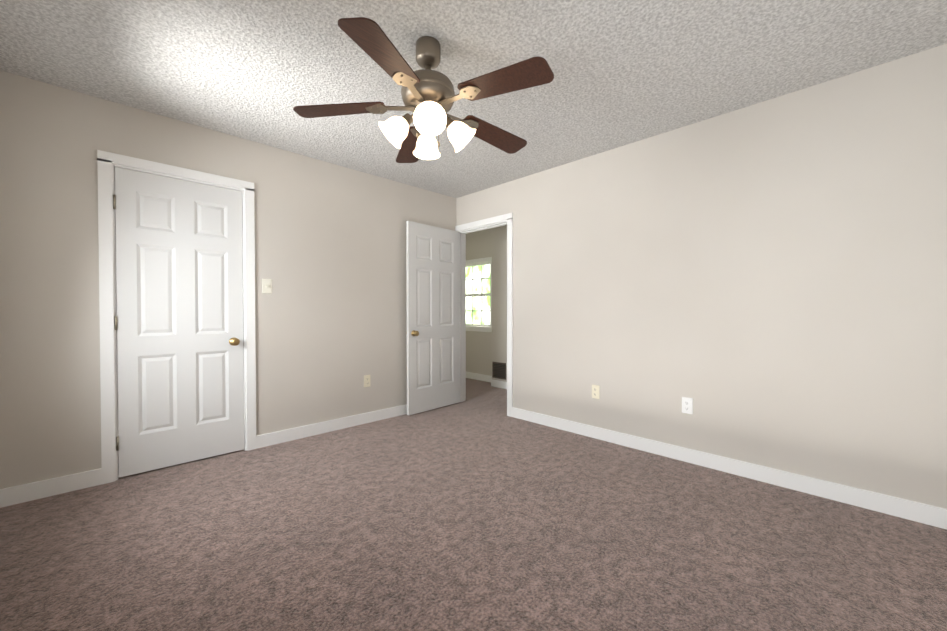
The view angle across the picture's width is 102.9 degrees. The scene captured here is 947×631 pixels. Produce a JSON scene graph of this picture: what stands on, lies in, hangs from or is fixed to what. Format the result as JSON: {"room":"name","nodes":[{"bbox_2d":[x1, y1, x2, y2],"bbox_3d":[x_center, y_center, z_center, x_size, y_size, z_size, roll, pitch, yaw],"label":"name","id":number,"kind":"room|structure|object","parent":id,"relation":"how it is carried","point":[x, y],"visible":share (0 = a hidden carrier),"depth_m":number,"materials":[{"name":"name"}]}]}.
{"room":"empty bedroom","nodes":[
{"label":"empty bedroom","id":0,"kind":"room"},
{"bbox_2d":[0,70,455,488],"bbox_3d":[-1.488,-0.163,3.333,3.490,2.440,0.120,-1,1,-45],"label":"wall","id":1,"kind":"structure","parent":0,"point":[330,309],"depth_m":2.68,"materials":[{"name":"paint"}]},
{"bbox_2d":[0,468,101,507],"bbox_3d":[-2.511,1.022,2.245,0.422,0.100,0.014,-1,1,-45],"label":"baseboard","id":2,"kind":"structure","parent":1,"relation":"attached to","point":[18,494],"depth_m":2.23,"materials":[{"name":"white wood"}]},
{"bbox_2d":[97,150,255,483],"bbox_3d":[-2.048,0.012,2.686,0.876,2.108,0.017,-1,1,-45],"label":"door frame","id":3,"kind":"structure","parent":1,"relation":"attached to","point":[106,160],"depth_m":2.42,"materials":[{"name":"white wood"}]},
{"bbox_2d":[113,167,243,477],"bbox_3d":[-2.072,0.046,2.704,0.728,2.016,0.167,-1,1,-45],"label":"closet door","id":4,"kind":"structure","parent":1,"relation":"in","point":[179,310],"depth_m":2.66,"materials":[{"name":"white wood"}]},
{"bbox_2d":[262,279,271,292],"bbox_3d":[-1.669,-0.239,3.054,0.072,0.118,0.022,-1,1,-45],"label":"switch plate","id":5,"kind":"object","parent":1,"relation":"attached to","point":[266,285],"visible":1,"depth_m":3.05,"materials":[{"name":"beige plastic"}]},
{"bbox_2d":[256,404,406,448],"bbox_3d":[-0.968,1.002,3.768,2.162,0.100,0.014,-1,1,-45],"label":"baseboard","id":6,"kind":"structure","parent":1,"relation":"attached to","point":[277,437],"depth_m":3.40,"materials":[{"name":"white wood"}]},
{"bbox_2d":[364,375,369,386],"bbox_3d":[-1.040,0.643,3.695,0.072,0.118,0.010,-1,1,-45],"label":"electrical outlet","id":7,"kind":"object","parent":1,"relation":"attached to","point":[366,380],"visible":1,"depth_m":3.69,"materials":[{"name":"beige plastic"}]},
{"bbox_2d":[0,378,946,630],"bbox_3d":[-0.052,1.115,2.765,4.950,0.100,6.090,-1,1,-45],"label":"floor","id":8,"kind":"structure","parent":0,"point":[478,509],"depth_m":1.77,"materials":[{"name":"carpet"}]},
{"bbox_2d":[0,0,946,197],"bbox_3d":[-0.052,-1.425,2.731,4.950,0.100,6.090,-1,1,-45],"label":"ceiling","id":9,"kind":"structure","parent":0,"point":[625,72],"depth_m":2.01,"materials":[{"name":"white paint"}]},
{"bbox_2d":[293,17,553,162],"bbox_3d":[-0.194,-1.097,1.908,1.247,0.534,1.261,-1,1,-45],"label":"ceiling fan","id":10,"kind":"object","parent":9,"relation":"hanging from","point":[429,97],"visible":1,"depth_m":1.80,"materials":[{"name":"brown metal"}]},
{"bbox_2d":[466,225,506,381],"bbox_3d":[0.759,-0.188,5.214,0.330,2.440,3.720,-1,1,-45],"label":"wall","id":11,"kind":"structure","parent":0,"point":[484,350],"depth_m":5.46,"materials":[{"name":"paint"}]},
{"bbox_2d":[466,372,489,381],"bbox_3d":[-0.014,0.971,6.066,0.014,0.100,1.204,-1,1,-45],"label":"baseboard","id":12,"kind":"structure","parent":11,"relation":"attached to","point":[476,376],"depth_m":5.98,"materials":[{"name":"white wood"}]},
{"bbox_2d":[466,257,491,331],"bbox_3d":[0.041,-0.323,6.035,0.145,1.148,0.856,-1,1,-45],"label":"window","id":13,"kind":"structure","parent":11,"relation":"in","point":[486,299],"depth_m":6.05,"materials":[{"name":"glass"}]},
{"bbox_2d":[488,376,506,388],"bbox_3d":[1.102,0.990,4.638,0.014,0.100,2.396,-1,1,-45],"label":"baseboard","id":14,"kind":"structure","parent":11,"relation":"attached to","point":[495,383],"depth_m":5.40,"materials":[{"name":"white wood"}]},
{"bbox_2d":[492,362,505,379],"bbox_3d":[0.366,0.785,5.380,0.012,0.230,0.250,-1,1,-45],"label":"air vent","id":15,"kind":"object","parent":11,"relation":"in","point":[498,370],"visible":1,"depth_m":5.38,"materials":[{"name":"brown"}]},
{"bbox_2d":[456,44,946,508],"bbox_3d":[0.840,-0.165,3.545,0.120,2.440,5.970,-1,1,-45],"label":"wall","id":16,"kind":"structure","parent":0,"point":[764,283],"depth_m":2.42,"materials":[{"name":"paint"}]},
{"bbox_2d":[455,213,512,416],"bbox_3d":[0.128,-0.009,4.269,0.154,2.108,0.918,-1,1,-45],"label":"door frame","id":17,"kind":"structure","parent":16,"relation":"attached to","point":[508,217],"depth_m":4.09,"materials":[{"name":"white wood"}]},
{"bbox_2d":[406,221,459,414],"bbox_3d":[-0.414,0.026,4.183,0.769,2.016,0.168,-1,1,-45],"label":"entry door","id":18,"kind":"structure","parent":17,"relation":"attached to","point":[433,306],"depth_m":4.14,"materials":[{"name":"white wood"}]},
{"bbox_2d":[592,385,599,398],"bbox_3d":[1.051,0.659,3.251,0.010,0.118,0.072,-1,1,-45],"label":"electrical outlet","id":19,"kind":"object","parent":16,"relation":"attached to","point":[595,391],"visible":1,"depth_m":3.25,"materials":[{"name":"beige plastic"}]},
{"bbox_2d":[682,397,692,414],"bbox_3d":[1.553,0.655,2.742,0.010,0.118,0.072,-1,1,-45],"label":"electrical outlet","id":20,"kind":"object","parent":16,"relation":"attached to","point":[687,405],"visible":1,"depth_m":2.74,"materials":[{"name":"white plastic"}]},
{"bbox_2d":[512,407,946,528],"bbox_3d":[1.594,1.016,2.703,0.014,0.100,3.390,-1,1,-45],"label":"baseboard","id":21,"kind":"structure","parent":16,"relation":"attached to","point":[931,515],"depth_m":2.41,"materials":[{"name":"white wood"}]}
]}

